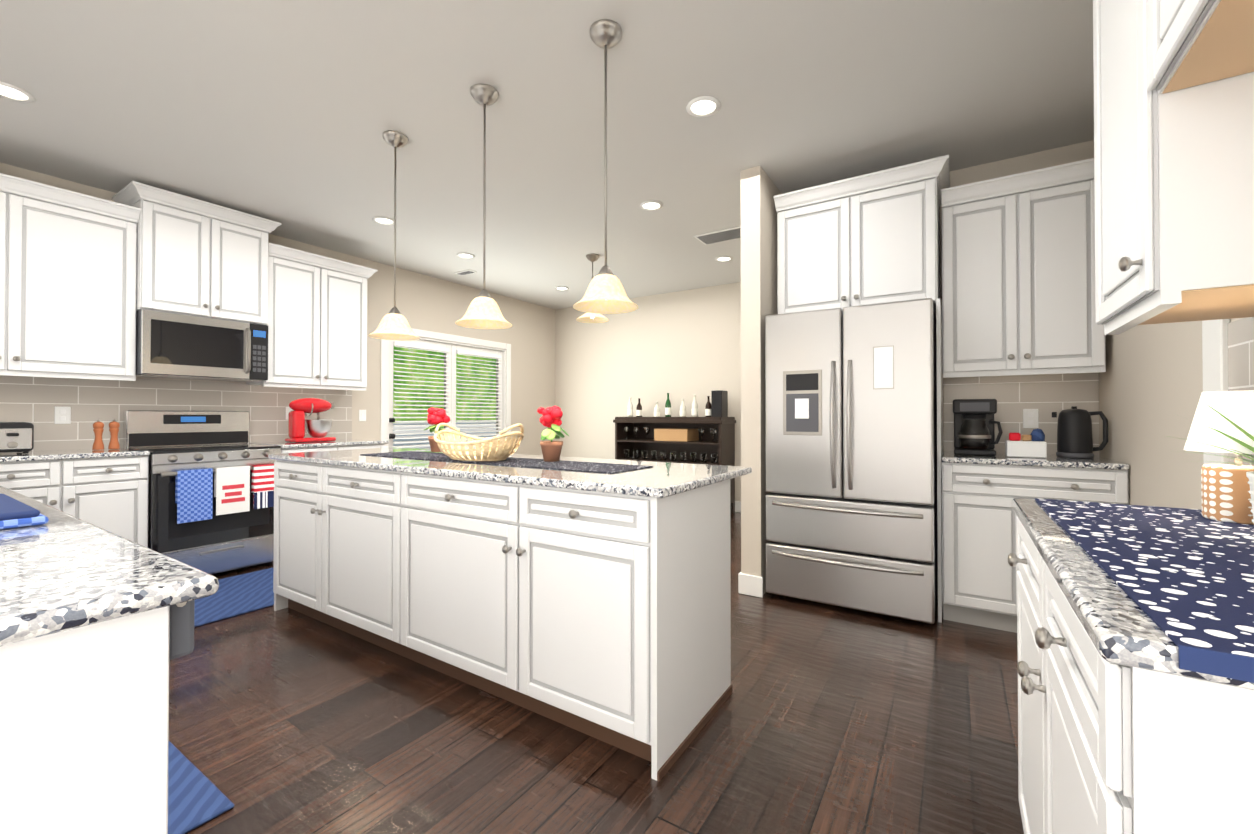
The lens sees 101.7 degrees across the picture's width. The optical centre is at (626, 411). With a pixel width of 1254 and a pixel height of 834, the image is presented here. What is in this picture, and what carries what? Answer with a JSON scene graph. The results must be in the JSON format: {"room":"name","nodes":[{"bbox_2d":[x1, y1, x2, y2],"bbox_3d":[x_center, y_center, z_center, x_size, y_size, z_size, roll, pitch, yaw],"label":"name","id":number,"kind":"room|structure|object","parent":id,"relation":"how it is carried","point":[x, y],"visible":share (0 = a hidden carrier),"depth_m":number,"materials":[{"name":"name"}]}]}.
{"room":"kitchen","nodes":[
{"label":"kitchen","id":0,"kind":"room"},
{"bbox_2d":[0,163,554,454],"bbox_3d":[-3.308,-0.187,4.290,0.120,2.740,8.290,0,-1,33],"label":"wall","id":1,"kind":"structure","parent":0,"point":[428,303],"depth_m":5.96,"materials":[{"name":"beige paint"}]},
{"bbox_2d":[54,407,70,423],"bbox_3d":[-3.782,0.025,3.421,0.006,0.116,0.074,0,-1,33],"label":"electrical outlet plate","id":2,"kind":"object","parent":1,"relation":"attached to","point":[62,415],"depth_m":3.42,"materials":[{"name":"white plastic"}]},
{"bbox_2d":[0,375,351,450],"bbox_3d":[-3.651,0.012,3.640,0.008,0.510,3.390,0,-1,33],"label":"backsplash","id":3,"kind":"structure","parent":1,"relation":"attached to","point":[35,401],"depth_m":3.71,"materials":[{"name":"tile"}]},
{"bbox_2d":[0,173,377,390],"bbox_3d":[-3.457,-0.866,3.510,0.477,1.315,3.450,0,-1,33],"label":"upper cabinet","id":4,"kind":"object","parent":1,"relation":"attached to","point":[84,278],"visible":1,"depth_m":3.49,"materials":[{"name":"white wood"}]},
{"bbox_2d":[136,309,267,381],"bbox_3d":[-3.228,-0.469,3.865,0.472,0.440,0.754,0,-1,33],"label":"microwave","id":5,"kind":"object","parent":4,"relation":"attached to","point":[175,346],"visible":1,"depth_m":3.71,"materials":[{"name":"grey metal"}]},
{"bbox_2d":[286,407,293,419],"bbox_3d":[-3.028,0.016,4.589,0.006,0.116,0.074,0,-1,33],"label":"electrical outlet plate","id":6,"kind":"object","parent":1,"relation":"attached to","point":[288,409],"depth_m":4.57,"materials":[{"name":"white plastic"}]},
{"bbox_2d":[359,410,365,420],"bbox_3d":[-2.670,0.041,5.155,0.009,0.116,0.074,0,-1,33],"label":"electrical outlet plate","id":7,"kind":"object","parent":1,"relation":"attached to","point":[362,413],"depth_m":5.15,"materials":[{"name":"white plastic"}]},
{"bbox_2d":[389,340,501,451],"bbox_3d":[-2.095,0.193,6.104,0.113,2.003,1.636,0,-1,33],"label":"french door","id":8,"kind":"structure","parent":1,"relation":"in","point":[461,385],"depth_m":6.00,"materials":[{"name":"white"}]},
{"bbox_2d":[380,328,510,447],"bbox_3d":[-2.114,0.144,6.117,0.138,2.110,1.840,0,-1,33],"label":"door frame","id":9,"kind":"structure","parent":1,"relation":"attached to","point":[467,341],"depth_m":6.06,"materials":[{"name":"white wood"}]},
{"bbox_2d":[0,0,1093,309],"bbox_3d":[-0.852,-1.611,2.714,5.970,0.080,8.290,0,-1,33],"label":"ceiling","id":10,"kind":"structure","parent":0,"point":[286,114],"depth_m":2.67,"materials":[{"name":"grey paint"}]},
{"bbox_2d":[0,81,34,102],"bbox_3d":[-3.034,-1.568,2.502,0.176,0.010,0.176,0,-1,33],"label":"recessed light","id":11,"kind":"object","parent":10,"relation":"in","point":[11,92],"visible":1,"depth_m":2.52,"materials":[{"name":"white plastic"}]},
{"bbox_2d":[372,216,393,224],"bbox_3d":[-1.979,-1.553,4.159,0.176,0.010,0.176,0,-1,33],"label":"recessed light","id":12,"kind":"object","parent":10,"relation":"in","point":[383,220],"visible":0.98,"depth_m":4.15,"materials":[{"name":"white"}]},
{"bbox_2d":[368,130,419,340],"bbox_3d":[-1.322,-0.996,2.911,0.268,1.146,0.268,0,-1,33],"label":"pendant light","id":13,"kind":"object","parent":10,"relation":"hanging from","point":[394,324],"visible":1,"depth_m":2.89,"materials":[{"name":"white glass"}]},
{"bbox_2d":[457,253,474,258],"bbox_3d":[-1.599,-1.545,5.066,0.176,0.010,0.176,0,-1,33],"label":"recessed light","id":14,"kind":"object","parent":10,"relation":"in","point":[466,255],"visible":0.98,"depth_m":5.06,"materials":[{"name":"white"}]},
{"bbox_2d":[455,269,476,275],"bbox_3d":[-1.788,-1.538,5.654,0.250,0.014,0.100,0,-1,33],"label":"ceiling vent","id":15,"kind":"object","parent":10,"relation":"in","point":[465,272],"visible":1,"depth_m":5.63,"materials":[{"name":"white metal"}]},
{"bbox_2d":[456,83,511,328],"bbox_3d":[-0.701,-1.000,2.509,0.268,1.146,0.268,0,-1,33],"label":"pendant light","id":16,"kind":"object","parent":10,"relation":"hanging from","point":[483,311],"visible":1,"depth_m":2.49,"materials":[{"name":"white glass"}]},
{"bbox_2d":[555,286,568,289],"bbox_3d":[-0.812,-1.534,6.366,0.176,0.010,0.176,0,-1,33],"label":"recessed light","id":17,"kind":"object","parent":10,"relation":"in","point":[561,288],"visible":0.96,"depth_m":6.37,"materials":[{"name":"white"}]},
{"bbox_2d":[576,254,607,322],"bbox_3d":[-0.342,-1.230,5.079,0.320,0.640,0.320,0,-1,33],"label":"light","id":18,"kind":"object","parent":10,"relation":"hanging from","point":[592,317],"visible":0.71,"depth_m":5.07,"materials":[{"name":"white glass"}]},
{"bbox_2d":[573,19,637,313],"bbox_3d":[-0.088,-1.003,2.113,0.268,1.146,0.268,0,-1,33],"label":"pendant light","id":19,"kind":"object","parent":10,"relation":"hanging from","point":[605,293],"visible":1,"depth_m":2.10,"materials":[{"name":"white glass"}]},
{"bbox_2d":[640,200,662,210],"bbox_3d":[0.185,-1.556,3.860,0.176,0.010,0.176,0,-1,33],"label":"recessed light","id":20,"kind":"object","parent":10,"relation":"in","point":[650,205],"visible":1,"depth_m":3.86,"materials":[{"name":"white"}]},
{"bbox_2d":[686,96,720,116],"bbox_3d":[0.393,-1.567,2.628,0.176,0.010,0.176,0,-1,33],"label":"recessed light","id":21,"kind":"object","parent":10,"relation":"in","point":[703,106],"visible":1,"depth_m":2.62,"materials":[{"name":"white"}]},
{"bbox_2d":[694,226,740,244],"bbox_3d":[0.868,-1.548,4.486,0.500,0.014,0.250,0,-1,33],"label":"ceiling vent","id":22,"kind":"object","parent":10,"relation":"in","point":[720,236],"visible":0.71,"depth_m":4.50,"materials":[{"name":"white metal"}]},
{"bbox_2d":[715,256,732,261],"bbox_3d":[0.981,-1.544,5.167,0.176,0.010,0.176,0,-1,33],"label":"recessed light","id":23,"kind":"object","parent":10,"relation":"in","point":[723,258],"visible":0.98,"depth_m":5.16,"materials":[{"name":"white"}]},
{"bbox_2d":[168,512,1023,833],"bbox_3d":[-1.356,1.202,3.015,7.170,0.060,8.290,0,-1,33],"label":"floor","id":24,"kind":"structure","parent":0,"point":[826,718],"depth_m":1.80,"materials":[{"name":"brown wood"}]},
{"bbox_2d":[0,485,218,833],"bbox_3d":[-2.315,0.696,1.264,3.514,0.920,0.980,0,-1,33],"label":"kitchen counter","id":25,"kind":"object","parent":24,"relation":"on","point":[84,668],"depth_m":0.66,"materials":[{"name":"white"}]},
{"bbox_2d":[0,494,48,528],"bbox_3d":[-1.438,0.211,1.082,0.440,0.044,0.220,0,-1,33],"label":"folded towel","id":26,"kind":"object","parent":25,"relation":"on","point":[14,513],"visible":1,"depth_m":1.04,"materials":[{"name":"blue fabric"}]},
{"bbox_2d":[169,600,194,659],"bbox_3d":[-0.719,0.315,0.790,0.164,0.095,0.036,0,-1,33],"label":"towel","id":27,"kind":"object","parent":25,"relation":"in","point":[181,629],"visible":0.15,"depth_m":0.75,"materials":[{"name":"grey"}]},
{"bbox_2d":[0,439,388,547],"bbox_3d":[-3.124,0.719,3.839,0.663,0.920,2.463,0,-1,33],"label":"base cabinet","id":28,"kind":"object","parent":24,"relation":"on","point":[106,489],"visible":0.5,"depth_m":3.14,"materials":[{"name":"white wood"}]},
{"bbox_2d":[0,422,33,453],"bbox_3d":[-3.715,0.156,2.972,0.275,0.186,0.320,0,-1,33],"label":"toaster","id":29,"kind":"object","parent":28,"relation":"on","point":[16,436],"visible":0.98,"depth_m":2.99,"materials":[{"name":"silver plastic"}]},
{"bbox_2d":[92,419,103,449],"bbox_3d":[-3.501,0.153,3.381,0.056,0.200,0.056,0,-1,33],"label":"pepper grinder","id":30,"kind":"object","parent":28,"relation":"on","point":[98,430],"visible":1,"depth_m":3.37,"materials":[{"name":"brown wood"}]},
{"bbox_2d":[108,419,119,448],"bbox_3d":[-3.460,0.153,3.444,0.056,0.200,0.056,0,-1,33],"label":"salt grinder","id":31,"kind":"object","parent":28,"relation":"on","point":[114,425],"visible":1,"depth_m":3.43,"materials":[{"name":"brown wood"}]},
{"bbox_2d":[285,398,335,442],"bbox_3d":[-2.784,0.071,4.483,0.268,0.384,0.361,0,-1,33],"label":"stand mixer","id":32,"kind":"object","parent":28,"relation":"on","point":[318,429],"visible":0.98,"depth_m":4.41,"materials":[{"name":"red metal"}]},
{"bbox_2d":[168,740,234,833],"bbox_3d":[-1.642,1.153,1.616,0.970,0.011,0.330,0,-1,33],"label":"area rug","id":33,"kind":"object","parent":24,"relation":"on","point":[197,797],"visible":0.32,"depth_m":1.52,"materials":[{"name":"blue fabric"}]},
{"bbox_2d":[123,410,280,573],"bbox_3d":[-3.115,0.586,3.782,0.725,1.185,0.752,0,-1,33],"label":"range","id":34,"kind":"object","parent":24,"relation":"on","point":[211,505],"visible":0.88,"depth_m":3.64,"materials":[{"name":"silver metal"}]},
{"bbox_2d":[194,567,273,626],"bbox_3d":[-2.455,1.168,3.350,0.840,0.011,0.960,0,-1,33],"label":"area rug","id":35,"kind":"object","parent":24,"relation":"on","point":[233,596],"visible":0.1,"depth_m":3.17,"materials":[{"name":"blue fabric"}]},
{"bbox_2d":[273,459,732,781],"bbox_3d":[-0.830,0.723,2.562,2.606,0.890,0.706,0,-1,33],"label":"kitchen island","id":36,"kind":"object","parent":24,"relation":"on","point":[596,605],"depth_m":1.93,"materials":[{"name":"white wood"}]},
{"bbox_2d":[268,447,751,498],"bbox_3d":[-0.783,0.263,2.634,2.656,0.030,0.820,0,-1,33],"label":"island countertop","id":37,"kind":"structure","parent":36,"relation":"on","point":[666,480],"depth_m":2.10,"materials":[{"name":"white stone"}]},
{"bbox_2d":[424,407,449,451],"bbox_3d":[-1.165,0.112,3.147,0.157,0.274,0.132,0,-1,33],"label":"flower pot","id":38,"kind":"object","parent":37,"relation":"on","point":[436,416],"visible":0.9,"depth_m":3.11,"materials":[{"name":"brown ceramic"}]},
{"bbox_2d":[360,451,653,472],"bbox_3d":[-0.712,0.245,2.601,1.770,0.002,0.320,0,-1,33],"label":"cloth","id":39,"kind":"object","parent":37,"relation":"on","point":[574,465],"visible":0.79,"depth_m":2.38,"materials":[{"name":"blue fabric"}]},
{"bbox_2d":[434,423,523,460],"bbox_3d":[-0.761,0.151,2.609,0.584,0.185,0.344,0,-1,33],"label":"bread basket","id":40,"kind":"object","parent":39,"relation":"on","point":[500,447],"visible":1,"depth_m":2.48,"materials":[{"name":"wicker"}]},
{"bbox_2d":[537,406,568,461],"bbox_3d":[-0.372,0.107,2.508,0.145,0.272,0.154,0,-1,33],"label":"flower pot","id":41,"kind":"object","parent":39,"relation":"on","point":[550,418],"visible":1,"depth_m":2.48,"materials":[{"name":"brown ceramic"}]},
{"bbox_2d":[615,454,652,461],"bbox_3d":[0.182,0.903,6.531,0.537,0.600,0.440,0,-1,33],"label":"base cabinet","id":42,"kind":"object","parent":24,"relation":"on","point":[636,457],"depth_m":6.49,"materials":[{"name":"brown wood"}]},
{"bbox_2d":[653,458,696,462],"bbox_3d":[0.556,0.900,6.289,0.578,0.600,0.440,0,-1,33],"label":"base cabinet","id":43,"kind":"object","parent":24,"relation":"on","point":[672,460],"depth_m":6.19,"materials":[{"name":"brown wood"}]},
{"bbox_2d":[685,458,734,512],"bbox_3d":[0.935,0.898,6.043,0.549,0.600,0.440,0,-1,33],"label":"base cabinet","id":44,"kind":"object","parent":24,"relation":"on","point":[708,461],"depth_m":5.98,"materials":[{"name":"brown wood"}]},
{"bbox_2d":[765,298,937,623],"bbox_3d":[1.429,0.284,3.241,0.910,1.780,0.798,0,-1,33],"label":"refrigerator","id":45,"kind":"object","parent":24,"relation":"on","point":[851,446],"visible":1,"depth_m":2.93,"materials":[{"name":"grey metal"}]},
{"bbox_2d":[774,155,1105,622],"bbox_3d":[1.845,-0.127,3.128,1.725,2.600,0.597,0,-1,33],"label":"upper cabinet","id":46,"kind":"object","parent":24,"relation":"on","point":[1018,273],"visible":0.98,"depth_m":2.95,"materials":[{"name":"white wood"}]},
{"bbox_2d":[941,451,1129,632],"bbox_3d":[2.206,0.710,2.848,0.754,0.920,0.663,0,-1,33],"label":"base cabinet","id":47,"kind":"object","parent":24,"relation":"on","point":[979,542],"visible":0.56,"depth_m":2.69,"materials":[{"name":"white wood"}]},
{"bbox_2d":[953,399,1002,455],"bbox_3d":[2.058,0.090,3.001,0.239,0.320,0.243,0,-1,33],"label":"coffee maker","id":48,"kind":"object","parent":47,"relation":"on","point":[974,428],"visible":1,"depth_m":2.93,"materials":[{"name":"black plastic"}]},
{"bbox_2d":[1005,428,1046,457],"bbox_3d":[2.186,0.170,2.800,0.172,0.155,0.120,0,-1,33],"label":"box","id":49,"kind":"object","parent":47,"relation":"on","point":[1033,444],"visible":1,"depth_m":2.76,"materials":[{"name":"white paper"}]},
{"bbox_2d":[1052,406,1107,457],"bbox_3d":[2.441,0.110,2.754,0.231,0.275,0.156,0,-1,33],"label":"kettle","id":50,"kind":"object","parent":47,"relation":"on","point":[1074,434],"visible":1,"depth_m":2.71,"materials":[{"name":"grey metal"}]},
{"bbox_2d":[1008,498,1253,833],"bbox_3d":[0.997,0.692,0.819,0.583,0.920,1.050,0,-1,33],"label":"base cabinet","id":51,"kind":"object","parent":24,"relation":"on","point":[1126,725],"visible":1,"depth_m":0.56,"materials":[{"name":"white wood"}]},
{"bbox_2d":[1035,498,1253,682],"bbox_3d":[1.016,0.239,0.799,0.490,0.022,1.044,0,-1,33],"label":"table runner","id":52,"kind":"object","parent":51,"relation":"on","point":[1183,579],"visible":1,"depth_m":0.73,"materials":[{"name":"blue fabric"}]},
{"bbox_2d":[1161,402,1253,522],"bbox_3d":[1.180,0.082,0.891,0.303,0.290,0.265,0,-1,33],"label":"potted plant","id":53,"kind":"object","parent":52,"relation":"on","point":[1250,476],"visible":0.98,"depth_m":0.99,"materials":[{"name":"green plant"}]},
{"bbox_2d":[1184,390,1253,524],"bbox_3d":[1.292,0.094,1.079,0.156,0.272,0.156,0,-1,33],"label":"table lamp","id":54,"kind":"object","parent":52,"relation":"on","point":[1226,495],"visible":0.96,"depth_m":1.06,"materials":[{"name":"patterned ceramic"},{"name":"white fabric"}]},
{"bbox_2d":[555,282,740,501],"bbox_3d":[0.640,-0.167,6.601,4.000,2.740,0.120,0,-1,33],"label":"wall","id":55,"kind":"structure","parent":0,"point":[650,351],"depth_m":6.78,"materials":[{"name":"beige paint"}]},
{"bbox_2d":[735,501,740,512],"bbox_3d":[0.547,1.138,6.566,3.868,0.130,0.019,0,-1,33],"label":"baseboard","id":56,"kind":"structure","parent":55,"relation":"attached to","point":[737,503],"depth_m":6.06,"materials":[{"name":"white wood"}]},
{"bbox_2d":[740,166,781,594],"bbox_3d":[1.512,-0.186,4.387,0.130,2.740,2.650,0,-1,33],"label":"wall","id":57,"kind":"structure","parent":0,"point":[759,190],"depth_m":3.28,"materials":[{"name":"beige paint"}]},
{"bbox_2d":[738,572,762,593],"bbox_3d":[1.442,1.119,4.401,0.014,0.130,2.645,0,-1,33],"label":"baseboard","id":58,"kind":"structure","parent":57,"relation":"attached to","point":[751,585],"depth_m":3.27,"materials":[{"name":"white wood"}]},
{"bbox_2d":[939,140,1093,451],"bbox_3d":[2.064,-0.195,3.417,1.850,2.740,0.120,0,-1,33],"label":"wall","id":59,"kind":"structure","parent":0,"point":[1041,160],"depth_m":3.14,"materials":[{"name":"beige paint"}]},
{"bbox_2d":[943,373,1098,455],"bbox_3d":[2.387,0.013,3.131,0.757,0.500,0.008,0,-1,33],"label":"backsplash","id":60,"kind":"structure","parent":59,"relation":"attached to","point":[1046,395],"depth_m":3.10,"materials":[{"name":"tile"}]},
{"bbox_2d":[1023,409,1038,427],"bbox_3d":[2.441,0.042,3.086,0.074,0.116,0.007,0,-1,33],"label":"outlet","id":61,"kind":"object","parent":60,"relation":"attached to","point":[1030,418],"visible":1,"depth_m":3.08,"materials":[{"name":"white plastic"}]},
{"bbox_2d":[1099,318,1241,509],"bbox_3d":[1.056,-0.223,0.265,0.120,2.740,6.270,0,-1,33],"label":"wall","id":62,"kind":"structure","parent":0,"point":[1150,384],"depth_m":2.09,"materials":[{"name":"beige paint"}]},
{"bbox_2d":[1093,0,1253,331],"bbox_3d":[1.343,-0.774,1.151,0.348,1.059,0.538,0,-1,33],"label":"upper cabinet","id":63,"kind":"object","parent":62,"relation":"attached to","point":[1174,149],"depth_m":1.06,"materials":[{"name":"white wood"}]},
{"bbox_2d":[1145,0,1253,87],"bbox_3d":[1.011,-0.983,0.639,0.348,0.649,0.798,0,-1,33],"label":"upper cabinet","id":64,"kind":"object","parent":62,"relation":"attached to","point":[1184,39],"depth_m":0.93,"materials":[{"name":"white wood"}]},
{"bbox_2d":[1202,319,1229,463],"bbox_3d":[1.819,0.109,1.573,0.022,2.100,0.139,0,-1,33],"label":"trim","id":65,"kind":"structure","parent":62,"relation":"attached to","point":[1215,351],"depth_m":1.55,"materials":[{"name":"white wood"}]},
{"bbox_2d":[1228,317,1253,465],"bbox_3d":[1.371,-0.012,0.869,0.008,0.510,1.530,0,-1,33],"label":"backsplash","id":66,"kind":"structure","parent":62,"relation":"attached to","point":[1240,354],"depth_m":1.44,"materials":[{"name":"tile"}]}
]}

